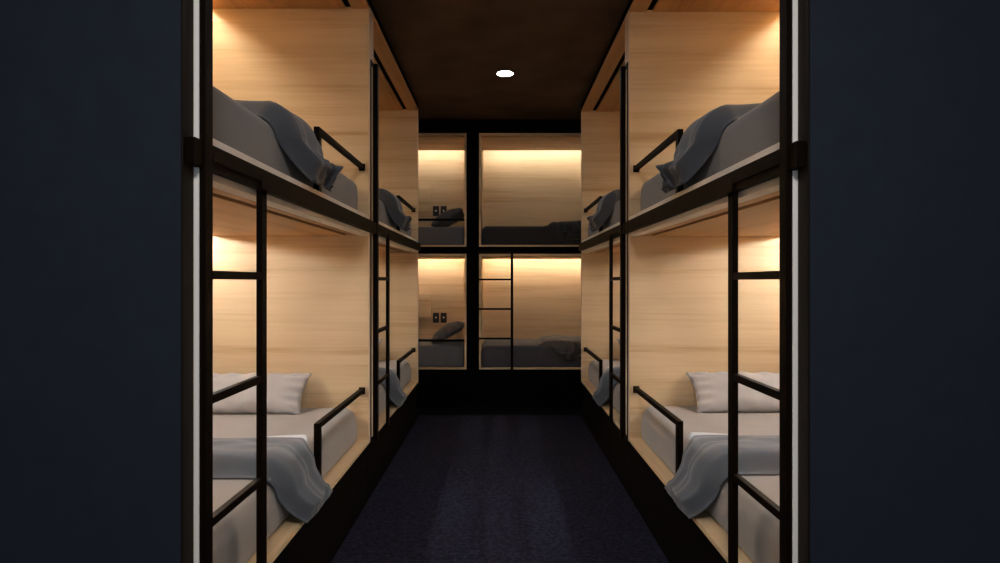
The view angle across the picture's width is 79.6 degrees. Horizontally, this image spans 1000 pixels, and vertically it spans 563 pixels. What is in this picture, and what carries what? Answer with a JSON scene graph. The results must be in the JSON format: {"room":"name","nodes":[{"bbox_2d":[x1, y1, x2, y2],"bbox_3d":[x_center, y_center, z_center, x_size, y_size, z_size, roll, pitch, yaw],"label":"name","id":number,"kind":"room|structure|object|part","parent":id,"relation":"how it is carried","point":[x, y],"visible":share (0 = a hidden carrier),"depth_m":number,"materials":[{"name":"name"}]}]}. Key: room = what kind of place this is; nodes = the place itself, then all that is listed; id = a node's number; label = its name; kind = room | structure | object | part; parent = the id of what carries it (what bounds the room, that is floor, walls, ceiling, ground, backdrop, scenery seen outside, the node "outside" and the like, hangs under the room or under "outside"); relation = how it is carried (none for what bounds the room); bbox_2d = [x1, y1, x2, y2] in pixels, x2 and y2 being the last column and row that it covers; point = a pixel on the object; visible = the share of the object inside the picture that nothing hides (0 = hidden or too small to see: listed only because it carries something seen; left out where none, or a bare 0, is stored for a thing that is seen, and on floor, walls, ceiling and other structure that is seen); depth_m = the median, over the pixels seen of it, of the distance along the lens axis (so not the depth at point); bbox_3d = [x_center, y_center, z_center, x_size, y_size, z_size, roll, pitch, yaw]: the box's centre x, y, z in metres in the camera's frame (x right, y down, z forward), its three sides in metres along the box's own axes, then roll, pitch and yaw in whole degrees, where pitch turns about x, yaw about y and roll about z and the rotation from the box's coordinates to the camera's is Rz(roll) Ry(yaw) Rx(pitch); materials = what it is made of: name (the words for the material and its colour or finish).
{"room":"dormitory","nodes":[
{"label":"dormitory","id":0,"kind":"room"},
{"bbox_2d":[0,0,180,562],"bbox_3d":[-1.686,-0.202,1.551,1.748,3.136,0.050,0,0,0],"label":"wall","id":1,"kind":"structure","parent":0,"point":[90,90],"depth_m":1.53,"materials":[{"name":"blue paint"}]},
{"bbox_2d":[181,0,192,562],"bbox_3d":[-0.809,-0.202,1.553,0.006,3.136,0.052,0,0,0],"label":"trim","id":2,"kind":"structure","parent":1,"relation":"attached to","point":[186,5],"depth_m":1.54,"materials":[{"name":"black metal"}]},
{"bbox_2d":[371,0,628,118],"bbox_3d":[0.000,-1.820,2.510,5.320,0.100,10.420,0,0,0],"label":"ceiling","id":3,"kind":"structure","parent":0,"point":[450,53],"depth_m":4.62,"materials":[{"name":"paint"}]},
{"bbox_2d":[496,70,513,76],"bbox_3d":[0.043,-1.767,5.100,0.160,0.004,0.160,0,0,0],"label":"recessed light","id":4,"kind":"object","parent":3,"relation":"in","point":[503,73],"visible":1,"depth_m":5.10,"materials":[{"name":"white"}]},
{"bbox_2d":[417,119,582,406],"bbox_3d":[0.000,-0.202,6.565,5.120,3.136,0.030,0,0,0],"label":"wall","id":5,"kind":"structure","parent":0,"point":[472,386],"depth_m":6.55,"materials":[{"name":"black laminate"}]},
{"bbox_2d":[330,407,669,562],"bbox_3d":[0.000,1.423,2.510,5.320,0.114,10.420,0,0,0],"label":"floor","id":6,"kind":"structure","parent":0,"point":[420,410],"depth_m":6.30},
{"bbox_2d":[186,0,373,562],"bbox_3d":[-1.347,-0.199,2.632,1.145,3.118,2.184,0,0,0],"label":"pod","id":7,"kind":"object","parent":6,"relation":"on","point":[281,265],"visible":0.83,"depth_m":3.70,"materials":[{"name":"brown wood"}]},
{"bbox_3d":[-0.791,-0.188,1.604,0.029,2.388,0.040,0,0,0],"label":"frame post","id":8,"kind":"part","parent":7,"relation":"part of","materials":[{"name":"black metal"}]},
{"bbox_2d":[213,408,356,562],"bbox_3d":[-1.369,0.868,2.664,1.009,0.216,2.055,0,0,0],"label":"mattress","id":9,"kind":"object","parent":7,"relation":"on","point":[234,536],"visible":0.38,"depth_m":2.94,"materials":[{"name":"white fabric"}]},
{"bbox_2d":[213,373,311,414],"bbox_3d":[-1.465,0.652,3.519,0.660,0.213,0.223,0,0,0],"label":"pillow","id":10,"kind":"object","parent":9,"relation":"on","point":[284,391],"visible":0.66,"depth_m":3.46,"materials":[{"name":"white fabric"}]},
{"bbox_2d":[213,435,332,523],"bbox_3d":[-1.295,0.826,2.595,1.111,0.305,0.587,0,0,0],"label":"duvet","id":11,"kind":"object","parent":9,"relation":"on","point":[297,483],"visible":0.46,"depth_m":2.40,"materials":[{"name":"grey fabric"}]},
{"bbox_2d":[213,86,357,209],"bbox_3d":[-1.369,-0.513,2.664,1.009,0.220,2.055,0,0,0],"label":"mattress","id":12,"kind":"object","parent":7,"relation":"on","point":[235,126],"visible":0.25,"depth_m":2.14,"materials":[{"name":"grey fabric"}]},
{"bbox_2d":[235,100,343,191],"bbox_3d":[-1.273,-0.570,2.611,1.154,0.317,0.700,0,0,0],"label":"duvet","id":13,"kind":"object","parent":12,"relation":"on","point":[297,139],"visible":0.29,"depth_m":2.38,"materials":[{"name":"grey fabric"}]},
{"bbox_3d":[-1.365,-0.352,3.712,1.110,2.700,0.024,0,0,0],"label":"panel","id":14,"kind":"part","parent":7,"relation":"part of","materials":[{"name":"brown wood"}]},
{"bbox_3d":[-0.850,0.817,3.232,0.026,0.318,0.912,0,0,0],"label":"guard rail","id":15,"kind":"part","parent":7,"relation":"part of","materials":[{"name":"black metal"}]},
{"bbox_3d":[-0.850,-0.560,3.232,0.026,0.315,0.912,0,0,0],"label":"guard rail","id":16,"kind":"part","parent":7,"relation":"part of","materials":[{"name":"black metal"}]},
{"bbox_2d":[367,0,420,499],"bbox_3d":[-1.347,-0.199,4.826,1.145,3.118,2.196,0,0,0],"label":"pod","id":17,"kind":"object","parent":6,"relation":"on","point":[393,103],"visible":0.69,"depth_m":5.37,"materials":[{"name":"brown wood"}]},
{"bbox_3d":[-0.791,-0.188,3.786,0.029,2.388,0.116,0,0,0],"label":"frame post","id":18,"kind":"part","parent":17,"relation":"part of","materials":[{"name":"black metal"}]},
{"bbox_2d":[379,360,410,414],"bbox_3d":[-1.369,0.868,4.875,1.009,0.216,2.035,0,0,0],"label":"mattress","id":19,"kind":"object","parent":17,"relation":"on","point":[405,370],"visible":0.13,"depth_m":5.38,"materials":[{"name":"white fabric"}]},
{"bbox_2d":[379,367,406,407],"bbox_3d":[-1.291,0.822,4.814,1.117,0.314,0.587,0,0,0],"label":"duvet","id":20,"kind":"object","parent":19,"relation":"on","point":[397,396],"visible":0.15,"depth_m":4.59,"materials":[{"name":"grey fabric"}]},
{"bbox_2d":[379,199,410,236],"bbox_3d":[-1.369,-0.513,4.875,1.009,0.220,2.035,0,0,0],"label":"mattress","id":21,"kind":"object","parent":17,"relation":"on","point":[384,217],"visible":0.06,"depth_m":4.58,"materials":[{"name":"grey fabric"}]},
{"bbox_2d":[379,188,411,231],"bbox_3d":[-1.280,-0.573,4.831,1.140,0.324,0.700,0,0,0],"label":"duvet","id":22,"kind":"object","parent":21,"relation":"on","point":[393,205],"visible":0.27,"depth_m":4.60,"materials":[{"name":"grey fabric"}]},
{"bbox_3d":[-1.365,-0.352,5.912,1.110,2.700,0.024,0,0,0],"label":"panel","id":23,"kind":"part","parent":17,"relation":"part of","materials":[{"name":"brown wood"}]},
{"bbox_3d":[-0.850,0.817,5.442,0.026,0.318,0.892,0,0,0],"label":"guard rail","id":24,"kind":"part","parent":17,"relation":"part of","materials":[{"name":"black metal"}]},
{"bbox_3d":[-0.850,-0.560,5.442,0.026,0.315,0.892,0,0,0],"label":"guard rail","id":25,"kind":"part","parent":17,"relation":"part of","materials":[{"name":"black metal"}]},
{"bbox_2d":[418,133,465,368],"bbox_3d":[-1.408,-0.170,7.015,2.084,3.060,0.930,0,0,0],"label":"pod","id":26,"kind":"object","parent":6,"relation":"on","point":[441,156],"visible":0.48,"depth_m":7.46,"materials":[{"name":"brown wood"}]},
{"bbox_3d":[-0.795,-0.875,7.455,0.076,0.124,0.010,0,0,0],"label":"socket plate","id":27,"kind":"part","parent":26,"relation":"part of","materials":[{"name":"black plastic"}]},
{"bbox_3d":[-0.795,0.450,7.455,0.076,0.124,0.010,0,0,0],"label":"socket plate","id":28,"kind":"part","parent":26,"relation":"part of","materials":[{"name":"black plastic"}]},
{"bbox_2d":[418,342,464,366],"bbox_3d":[-1.401,0.825,7.028,2.023,0.236,0.848,0,0,0],"label":"mattress","id":29,"kind":"object","parent":26,"relation":"on","point":[440,354],"visible":0.23,"depth_m":6.61,"materials":[{"name":"fabric"}]},
{"bbox_2d":[431,321,464,343],"bbox_3d":[-0.593,0.582,6.962,0.354,0.233,0.600,0,0,0],"label":"pillow","id":30,"kind":"object","parent":29,"relation":"on","point":[448,330],"visible":0.84,"depth_m":6.72,"materials":[{"name":"grey fabric"}]},
{"bbox_2d":[418,227,464,244],"bbox_3d":[-1.401,-0.501,7.028,2.023,0.206,0.848,0,0,0],"label":"mattress","id":31,"kind":"object","parent":26,"relation":"on","point":[426,235],"visible":0.17,"depth_m":6.61,"materials":[{"name":"fabric"}]},
{"bbox_2d":[431,208,464,226],"bbox_3d":[-0.593,-0.725,6.962,0.354,0.233,0.600,0,0,0],"label":"pillow","id":32,"kind":"object","parent":31,"relation":"on","point":[455,213],"visible":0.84,"depth_m":6.72,"materials":[{"name":"grey fabric"}]},
{"bbox_3d":[-1.408,-0.678,6.593,2.039,0.025,0.020,0,0,0],"label":"guard rail","id":33,"kind":"part","parent":26,"relation":"part of","materials":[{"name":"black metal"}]},
{"bbox_3d":[-1.408,0.647,6.593,2.039,0.025,0.020,0,0,0],"label":"guard rail","id":34,"kind":"part","parent":26,"relation":"part of","materials":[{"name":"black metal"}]},
{"bbox_3d":[-1.408,-1.000,6.566,2.083,1.239,0.031,0,0,0],"label":"opening frame","id":35,"kind":"part","parent":26,"relation":"part of","materials":[{"name":"brown wood"}]},
{"bbox_3d":[-1.408,0.329,6.566,2.083,1.262,0.031,0,0,0],"label":"opening frame","id":36,"kind":"part","parent":26,"relation":"part of","materials":[{"name":"brown wood"}]},
{"bbox_3d":[-0.700,-0.875,7.455,0.076,0.124,0.010,0,0,0],"label":"socket plate","id":37,"kind":"part","parent":26,"relation":"part of","materials":[{"name":"black plastic"}]},
{"bbox_3d":[-0.700,0.450,7.455,0.076,0.124,0.010,0,0,0],"label":"socket plate","id":38,"kind":"part","parent":26,"relation":"part of","materials":[{"name":"black plastic"}]},
{"bbox_2d":[331,415,668,562],"bbox_3d":[0.000,1.363,1.780,1.637,0.006,8.660,0,0,0],"label":"carpet","id":39,"kind":"object","parent":6,"relation":"on","point":[458,488],"visible":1,"depth_m":3.74,"materials":[{"name":"black carpet"}]},
{"bbox_2d":[477,133,580,369],"bbox_3d":[0.810,-0.170,7.000,2.119,3.060,0.960,0,0,0],"label":"pod","id":40,"kind":"object","parent":6,"relation":"on","point":[526,179],"visible":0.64,"depth_m":7.46,"materials":[{"name":"brown wood"}]},
{"bbox_3d":[-0.218,-0.170,7.021,0.022,3.060,0.878,0,0,0],"label":"panel","id":41,"kind":"part","parent":40,"relation":"part of","materials":[{"name":"brown wood"}]},
{"bbox_3d":[0.821,-1.000,6.566,2.098,1.239,0.031,0,0,0],"label":"opening frame","id":42,"kind":"part","parent":40,"relation":"part of","materials":[{"name":"brown wood"}]},
{"bbox_3d":[0.821,0.329,6.566,2.098,1.262,0.031,0,0,0],"label":"opening frame","id":43,"kind":"part","parent":40,"relation":"part of","materials":[{"name":"brown wood"}]},
{"bbox_2d":[481,339,580,366],"bbox_3d":[0.814,0.825,7.018,2.038,0.236,0.868,0,0,0],"label":"mattress","id":44,"kind":"object","parent":40,"relation":"on","point":[495,352],"visible":0.42,"depth_m":6.59,"materials":[{"name":"fabric"}]},
{"bbox_2d":[535,335,580,360],"bbox_3d":[0.830,0.757,6.897,0.820,0.224,0.826,0,0,0],"label":"duvet","id":45,"kind":"object","parent":44,"relation":"on","point":[564,348],"visible":0.57,"depth_m":6.57,"materials":[{"name":"grey fabric"}]},
{"bbox_2d":[481,226,580,244],"bbox_3d":[0.814,-0.506,7.018,2.038,0.216,0.868,0,0,0],"label":"mattress","id":46,"kind":"object","parent":40,"relation":"on","point":[491,235],"visible":0.38,"depth_m":6.59,"materials":[{"name":"grey fabric"}]},
{"bbox_2d":[545,220,580,239],"bbox_3d":[0.870,-0.563,6.905,0.740,0.223,0.810,0,0,0],"label":"duvet","id":47,"kind":"object","parent":46,"relation":"on","point":[563,230],"visible":0.56,"depth_m":6.55,"materials":[{"name":"grey fabric"}]},
{"bbox_2d":[579,2,630,496],"bbox_3d":[1.347,-0.199,4.871,1.145,3.118,2.196,0,0,0],"label":"pod","id":48,"kind":"object","parent":6,"relation":"on","point":[604,107],"visible":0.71,"depth_m":5.29,"materials":[{"name":"brown wood"}]},
{"bbox_3d":[0.850,0.817,5.487,0.026,0.318,0.892,0,0,0],"label":"guard rail","id":49,"kind":"part","parent":48,"relation":"part of","materials":[{"name":"black metal"}]},
{"bbox_3d":[0.850,-0.560,5.487,0.026,0.315,0.892,0,0,0],"label":"guard rail","id":50,"kind":"part","parent":48,"relation":"part of","materials":[{"name":"black metal"}]},
{"bbox_3d":[1.365,-0.352,5.957,1.110,2.700,0.024,0,0,0],"label":"panel","id":51,"kind":"part","parent":48,"relation":"part of","materials":[{"name":"brown wood"}]},
{"bbox_2d":[588,359,619,413],"bbox_3d":[1.369,0.868,4.920,1.009,0.216,2.035,0,0,0],"label":"mattress","id":52,"kind":"object","parent":48,"relation":"on","point":[593,372],"visible":0.16,"depth_m":5.43,"materials":[{"name":"white fabric"}]},
{"bbox_2d":[592,367,619,405],"bbox_3d":[1.293,0.822,4.859,1.114,0.314,0.587,0,0,0],"label":"duvet","id":53,"kind":"object","parent":52,"relation":"on","point":[601,395],"visible":0.2,"depth_m":4.64,"materials":[{"name":"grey fabric"}]},
{"bbox_2d":[588,200,619,236],"bbox_3d":[1.369,-0.513,4.920,1.009,0.220,2.035,0,0,0],"label":"mattress","id":54,"kind":"object","parent":48,"relation":"on","point":[614,217],"visible":0.06,"depth_m":4.62,"materials":[{"name":"grey fabric"}]},
{"bbox_2d":[587,189,619,231],"bbox_3d":[1.276,-0.572,4.876,1.148,0.321,0.700,0,0,0],"label":"duvet","id":55,"kind":"object","parent":54,"relation":"on","point":[605,206],"visible":0.25,"depth_m":4.64,"materials":[{"name":"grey fabric"}]},
{"bbox_3d":[0.791,-0.188,3.831,0.029,2.388,0.116,0,0,0],"label":"frame post","id":56,"kind":"part","parent":48,"relation":"part of","materials":[{"name":"black metal"}]},
{"bbox_2d":[625,0,804,562],"bbox_3d":[1.347,-0.199,2.677,1.145,3.118,2.184,0,0,0],"label":"pod","id":57,"kind":"object","parent":6,"relation":"on","point":[713,263],"visible":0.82,"depth_m":3.75,"materials":[{"name":"brown wood"}]},
{"bbox_3d":[0.850,0.817,3.277,0.026,0.318,0.912,0,0,0],"label":"guard rail","id":58,"kind":"part","parent":57,"relation":"part of","materials":[{"name":"black metal"}]},
{"bbox_3d":[0.850,-0.560,3.277,0.026,0.315,0.912,0,0,0],"label":"guard rail","id":59,"kind":"part","parent":57,"relation":"part of","materials":[{"name":"black metal"}]},
{"bbox_3d":[1.365,-0.352,3.757,1.110,2.700,0.024,0,0,0],"label":"panel","id":60,"kind":"part","parent":57,"relation":"part of","materials":[{"name":"brown wood"}]},
{"bbox_2d":[640,91,778,210],"bbox_3d":[1.369,-0.513,2.709,1.009,0.220,2.055,0,0,0],"label":"mattress","id":61,"kind":"object","parent":57,"relation":"on","point":[757,130],"visible":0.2,"depth_m":2.19,"materials":[{"name":"grey fabric"}]},
{"bbox_2d":[656,103,760,192],"bbox_3d":[1.271,-0.571,2.656,1.158,0.319,0.700,0,0,0],"label":"duvet","id":62,"kind":"object","parent":61,"relation":"on","point":[701,138],"visible":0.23,"depth_m":2.43,"materials":[{"name":"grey fabric"}]},
{"bbox_2d":[641,406,778,562],"bbox_3d":[1.369,0.868,2.709,1.009,0.216,2.055,0,0,0],"label":"mattress","id":63,"kind":"object","parent":57,"relation":"on","point":[758,529],"visible":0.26,"depth_m":2.98,"materials":[{"name":"white fabric"}]},
{"bbox_2d":[664,432,778,518],"bbox_3d":[1.294,0.826,2.639,1.113,0.307,0.587,0,0,0],"label":"duvet","id":64,"kind":"object","parent":63,"relation":"on","point":[702,471],"visible":0.53,"depth_m":2.44,"materials":[{"name":"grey fabric"}]},
{"bbox_2d":[686,371,778,412],"bbox_3d":[1.465,0.652,3.564,0.660,0.213,0.223,0,0,0],"label":"pillow","id":65,"kind":"object","parent":63,"relation":"on","point":[711,389],"visible":0.59,"depth_m":3.50,"materials":[{"name":"white fabric"}]},
{"bbox_3d":[0.791,-0.188,1.649,0.029,2.388,0.040,0,0,0],"label":"frame post","id":66,"kind":"part","parent":57,"relation":"part of","materials":[{"name":"black metal"}]},
{"bbox_2d":[810,0,999,562],"bbox_3d":[1.686,-0.202,1.596,1.748,3.136,0.050,0,0,0],"label":"wall","id":67,"kind":"structure","parent":0,"point":[905,94],"depth_m":1.57,"materials":[{"name":"blue paint"}]},
{"bbox_2d":[798,0,809,562],"bbox_3d":[0.809,-0.202,1.598,0.006,3.136,0.052,0,0,0],"label":"trim","id":68,"kind":"structure","parent":67,"relation":"attached to","point":[803,5],"depth_m":1.59,"materials":[{"name":"black metal"}]}
]}

